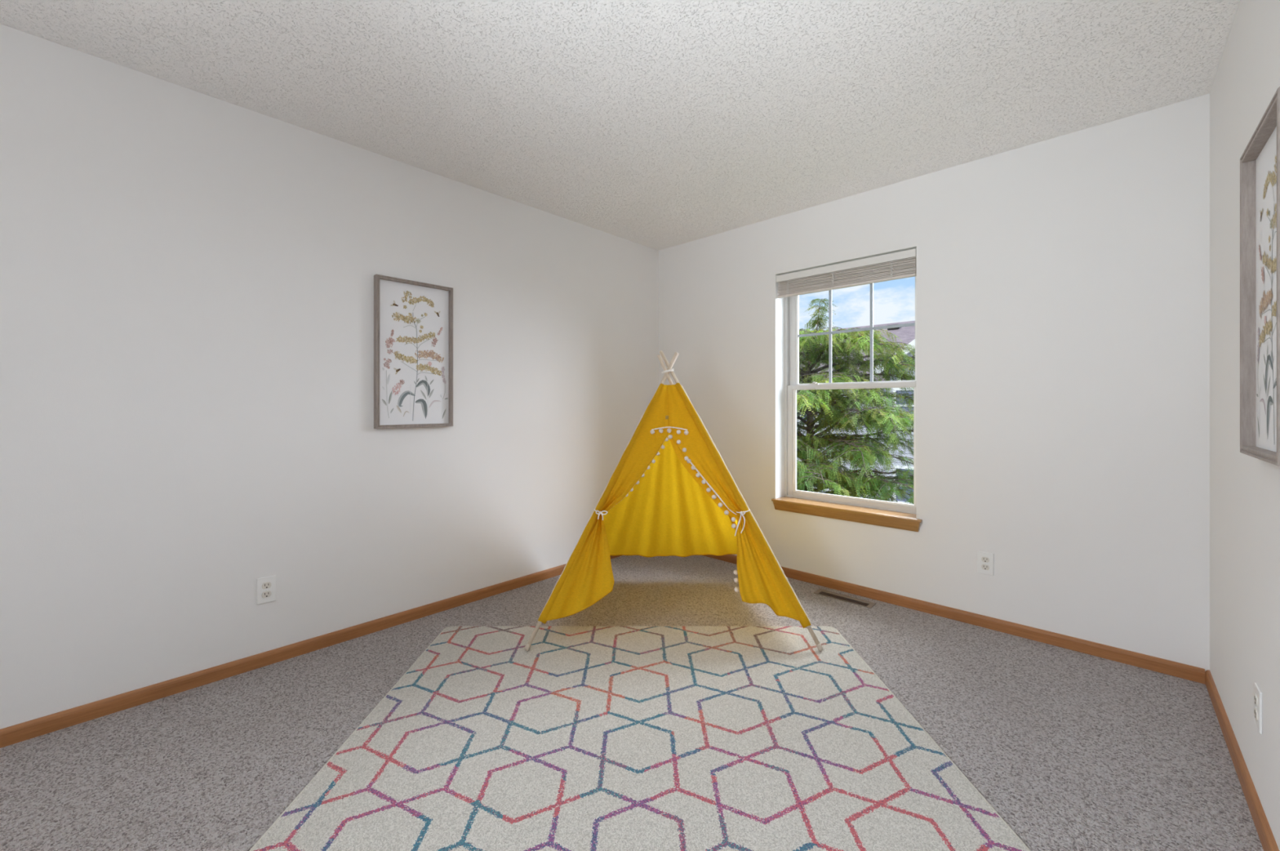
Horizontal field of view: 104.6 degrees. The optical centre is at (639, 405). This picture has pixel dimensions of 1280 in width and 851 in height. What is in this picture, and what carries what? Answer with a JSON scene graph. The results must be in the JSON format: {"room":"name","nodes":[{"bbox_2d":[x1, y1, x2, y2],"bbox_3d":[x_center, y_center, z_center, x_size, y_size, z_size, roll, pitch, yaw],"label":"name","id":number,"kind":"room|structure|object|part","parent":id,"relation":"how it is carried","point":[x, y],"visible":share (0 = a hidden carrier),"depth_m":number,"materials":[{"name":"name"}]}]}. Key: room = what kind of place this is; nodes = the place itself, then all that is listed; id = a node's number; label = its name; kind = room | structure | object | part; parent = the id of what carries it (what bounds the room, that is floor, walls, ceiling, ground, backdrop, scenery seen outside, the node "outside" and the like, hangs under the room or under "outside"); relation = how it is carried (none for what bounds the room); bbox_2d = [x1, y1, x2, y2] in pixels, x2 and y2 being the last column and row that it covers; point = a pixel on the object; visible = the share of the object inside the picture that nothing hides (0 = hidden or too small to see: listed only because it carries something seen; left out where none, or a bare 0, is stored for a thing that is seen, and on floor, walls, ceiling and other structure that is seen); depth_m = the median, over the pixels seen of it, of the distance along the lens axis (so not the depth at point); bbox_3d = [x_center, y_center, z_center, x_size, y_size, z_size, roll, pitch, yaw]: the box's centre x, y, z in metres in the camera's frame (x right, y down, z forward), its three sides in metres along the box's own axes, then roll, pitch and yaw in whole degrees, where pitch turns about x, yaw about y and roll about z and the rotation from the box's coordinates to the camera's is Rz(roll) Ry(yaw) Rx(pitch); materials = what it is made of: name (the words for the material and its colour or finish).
{"room":"children's room","nodes":[
{"label":"children's room","id":0,"kind":"room"},
{"bbox_2d":[0,23,658,728],"bbox_3d":[-1.531,-0.068,2.483,0.200,2.740,4.700,0,0,43],"label":"wall","id":1,"kind":"structure","parent":0,"point":[187,275],"depth_m":2.14,"materials":[{"name":"white paint"}]},
{"bbox_2d":[256,574,275,604],"bbox_3d":[-1.658,0.819,2.197,0.008,0.114,0.070,0,0,43],"label":"wall outlet","id":2,"kind":"object","parent":1,"relation":"attached to","point":[265,586],"visible":1,"depth_m":2.19,"materials":[{"name":"white plastic"}]},
{"bbox_2d":[262,590,271,597],"bbox_3d":[-1.656,0.838,2.195,0.002,0.027,0.034,0,0,43],"label":"receptacle","id":3,"kind":"object","parent":2,"relation":"attached to","point":[265,593],"depth_m":2.19,"materials":[{"name":"white plastic"}]},
{"bbox_2d":[262,582,271,588],"bbox_3d":[-1.656,0.799,2.195,0.002,0.027,0.034,0,0,43],"label":"receptacle","id":4,"kind":"object","parent":2,"relation":"attached to","point":[264,584],"depth_m":2.19,"materials":[{"name":"white plastic"}]},
{"bbox_2d":[0,555,622,747],"bbox_3d":[-1.124,1.122,2.759,0.013,0.058,3.740,0,0,43],"label":"baseboard","id":5,"kind":"structure","parent":1,"relation":"attached to","point":[27,730],"depth_m":2.11,"materials":[{"name":"brown wood"}]},
{"bbox_2d":[373,274,453,428],"bbox_3d":[-1.204,-0.272,2.656,0.038,0.780,0.404,0,0,43],"label":"framed print","id":6,"kind":"object","parent":1,"relation":"attached to","point":[413,320],"visible":1,"depth_m":2.64,"materials":[{"name":"paper"}]},
{"bbox_2d":[0,0,1239,250],"bbox_3d":[-0.359,-1.363,1.375,3.025,0.150,4.700,0,0,43],"label":"ceiling","id":7,"kind":"structure","parent":0,"point":[658,125],"depth_m":1.97,"materials":[{"name":"white paint"}]},
{"bbox_2d":[0,555,1263,850],"bbox_3d":[-0.359,1.227,1.375,3.025,0.150,4.700,0,0,43],"label":"floor","id":8,"kind":"structure","parent":0,"point":[1074,750],"depth_m":1.75,"materials":[{"name":"carpet"}]},
{"bbox_2d":[248,626,1031,850],"bbox_3d":[0.000,1.145,1.610,2.010,0.012,1.910,0,0,0],"label":"area rug","id":9,"kind":"object","parent":8,"relation":"on","point":[584,738],"visible":1,"depth_m":1.60,"materials":[{"name":"white fabric"}]},
{"bbox_2d":[524,350,823,650],"bbox_3d":[0.157,0.418,2.796,1.390,1.465,1.031,0,0,0],"label":"tent","id":10,"kind":"object","parent":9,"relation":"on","point":[671,491],"visible":1,"depth_m":2.64,"materials":[{"name":"yellow fabric"}]},
{"bbox_3d":[-0.203,0.548,2.504,0.057,0.049,0.091,0,0,-22],"label":"tie cord","id":11,"kind":"part","parent":10,"relation":"part of","materials":[{"name":"white fabric"}]},
{"bbox_3d":[0.157,-0.192,2.798,0.069,0.028,0.077,0,0,0],"label":"lashing cord","id":12,"kind":"part","parent":10,"relation":"part of","materials":[{"name":"white fabric"}]},
{"bbox_3d":[0.157,0.438,3.035,1.119,1.098,0.425,0,0,0],"label":"panel","id":13,"kind":"part","parent":10,"relation":"part of","materials":[{"name":"yellow fabric"}]},
{"bbox_3d":[0.518,0.589,2.498,0.069,0.125,0.098,0,0,19],"label":"tie cord","id":14,"kind":"part","parent":10,"relation":"part of","materials":[{"name":"white fabric"}]},
{"bbox_2d":[813,588,875,608],"bbox_3d":[1.218,1.149,2.953,0.336,0.004,0.092,0,0,43],"label":"floor vent","id":15,"kind":"object","parent":8,"relation":"in","point":[856,601],"visible":1,"depth_m":2.95,"materials":[{"name":"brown metal"}]},
{"bbox_2d":[658,93,1209,671],"bbox_3d":[1.320,-0.068,3.152,3.425,2.740,0.190,0,0,43],"label":"wall","id":16,"kind":"structure","parent":0,"point":[1063,282],"depth_m":2.44,"materials":[{"name":"white paint"}]},
{"bbox_2d":[771,245,922,531],"bbox_3d":[1.304,-0.095,3.147,0.916,1.611,0.216,0,0,43],"label":"window","id":17,"kind":"structure","parent":16,"relation":"in","point":[898,515],"depth_m":3.30,"materials":[{"name":"white"}]},
{"bbox_2d":[776,248,916,297],"bbox_3d":[1.261,-0.814,3.111,0.863,0.152,0.041,0,0,43],"label":"window blind","id":18,"kind":"object","parent":17,"relation":"attached to","point":[900,264],"visible":0.99,"depth_m":3.06,"materials":[{"name":"white plastic"}]},
{"bbox_3d":[1.262,-0.745,3.111,0.856,0.015,0.028,0,0,43],"label":"rail","id":19,"kind":"part","parent":18,"relation":"part of","materials":[{"name":"beige plastic"}]},
{"bbox_3d":[1.263,-0.868,3.114,0.861,0.044,0.035,0,0,43],"label":"head rail","id":20,"kind":"part","parent":18,"relation":"part of","materials":[{"name":"white plastic"}]},
{"bbox_3d":[1.353,-0.125,3.207,0.873,1.550,0.062,0,0,43],"label":"frame","id":21,"kind":"part","parent":17,"relation":"part of","materials":[{"name":"white plastic"}]},
{"bbox_3d":[1.341,0.244,3.189,0.830,0.768,0.034,0,0,43],"label":"sash","id":22,"kind":"part","parent":17,"relation":"part of","materials":[{"name":"white plastic"}]},
{"bbox_3d":[1.364,-0.492,3.214,0.830,0.752,0.025,0,0,43],"label":"sash","id":23,"kind":"part","parent":17,"relation":"part of","materials":[{"name":"white plastic"}]},
{"bbox_2d":[703,554,1204,684],"bbox_3d":[1.250,1.122,3.079,2.998,0.058,0.013,0,0,43],"label":"baseboard","id":24,"kind":"structure","parent":16,"relation":"attached to","point":[1172,668],"depth_m":2.48,"materials":[{"name":"brown wood"}]},
{"bbox_2d":[977,551,993,575],"bbox_3d":[1.793,0.820,2.569,0.070,0.114,0.008,0,0,43],"label":"wall outlet","id":25,"kind":"object","parent":16,"relation":"attached to","point":[984,559],"visible":1,"depth_m":2.57,"materials":[{"name":"white plastic"}]},
{"bbox_2d":[981,564,989,569],"bbox_3d":[1.792,0.839,2.567,0.034,0.027,0.002,0,0,43],"label":"receptacle","id":26,"kind":"object","parent":25,"relation":"attached to","point":[984,566],"depth_m":2.57,"materials":[{"name":"white plastic"}]},
{"bbox_2d":[981,556,989,562],"bbox_3d":[1.792,0.800,2.567,0.034,0.027,0.002,0,0,43],"label":"receptacle","id":27,"kind":"object","parent":25,"relation":"attached to","point":[984,559],"depth_m":2.57,"materials":[{"name":"white plastic"}]},
{"bbox_2d":[1209,0,1279,850],"bbox_3d":[0.812,-0.068,0.268,0.200,2.740,4.700,0,0,43],"label":"wall","id":28,"kind":"structure","parent":0,"point":[1245,489],"depth_m":1.58,"materials":[{"name":"white paint"}]},
{"bbox_2d":[1204,669,1279,850],"bbox_3d":[0.735,1.122,0.341,0.013,0.058,4.700,0,0,43],"label":"baseboard","id":29,"kind":"structure","parent":28,"relation":"attached to","point":[1268,841],"depth_m":1.50,"materials":[{"name":"brown wood"}]},
{"bbox_2d":[1253,682,1262,733],"bbox_3d":[1.716,0.840,1.375,0.008,0.114,0.070,0,0,43],"label":"wall outlet","id":30,"kind":"object","parent":28,"relation":"attached to","point":[1257,692],"visible":1,"depth_m":1.36,"materials":[{"name":"white plastic"}]},
{"bbox_2d":[1253,707,1257,720],"bbox_3d":[1.714,0.859,1.377,0.002,0.027,0.034,0,0,43],"label":"receptacle","id":31,"kind":"object","parent":30,"relation":"attached to","point":[1255,709],"depth_m":1.37,"materials":[{"name":"white plastic"}]},
{"bbox_2d":[1253,693,1257,706],"bbox_3d":[1.714,0.820,1.377,0.002,0.027,0.034,0,0,43],"label":"receptacle","id":32,"kind":"object","parent":30,"relation":"attached to","point":[1255,695],"depth_m":1.37,"materials":[{"name":"white plastic"}]},
{"bbox_2d":[1240,86,1279,466],"bbox_3d":[1.534,-0.277,1.206,0.040,0.817,0.425,0,0,43],"label":"framed print","id":33,"kind":"object","parent":28,"relation":"attached to","point":[1260,162],"visible":1,"depth_m":1.29,"materials":[{"name":"weathered grey-brown wood"},{"name":"paper"}]},
{"label":"outside","id":34,"kind":"structure","parent":0,"visible":0},
{"bbox_3d":[-0.181,4.202,11.045,70.000,0.200,8.400,0,0,43],"label":"lawn","id":35,"kind":"structure","parent":34,"visible":0},
{"bbox_2d":[796,297,915,504],"bbox_3d":[2.930,1.133,8.460,5.956,5.958,5.771,0,0,1],"label":"tree","id":36,"kind":"object","parent":35,"relation":"on","point":[829,402],"visible":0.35,"depth_m":7.65,"materials":[{"name":"green plant"}]},
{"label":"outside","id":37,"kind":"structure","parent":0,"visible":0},
{"bbox_3d":[15.067,4.202,27.180,70.000,0.200,36.000,0,0,43],"label":"pavement","id":38,"kind":"object","parent":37,"visible":0},
{"bbox_2d":[796,320,915,503],"bbox_3d":[10.660,0.252,21.424,20.300,7.700,10.020,0,0,43],"label":"house","id":39,"kind":"structure","parent":38,"relation":"on","point":[905,334],"depth_m":18.19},
{"bbox_2d":[887,324,899,329],"bbox_3d":[10.784,-3.321,21.046,0.420,0.190,0.240,0,0,43],"label":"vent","id":40,"kind":"object","parent":39,"relation":"attached to","point":[894,328],"depth_m":20.93,"materials":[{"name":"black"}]},
{"bbox_3d":[9.301,2.702,16.397,1.570,1.200,0.035,0,0,43],"label":"pane","id":41,"kind":"part","parent":39,"relation":"part of","materials":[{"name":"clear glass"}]},
{"bbox_3d":[9.301,0.002,16.397,1.570,1.100,0.035,0,0,43],"label":"pane","id":42,"kind":"part","parent":39,"relation":"part of","materials":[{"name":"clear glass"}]}
]}

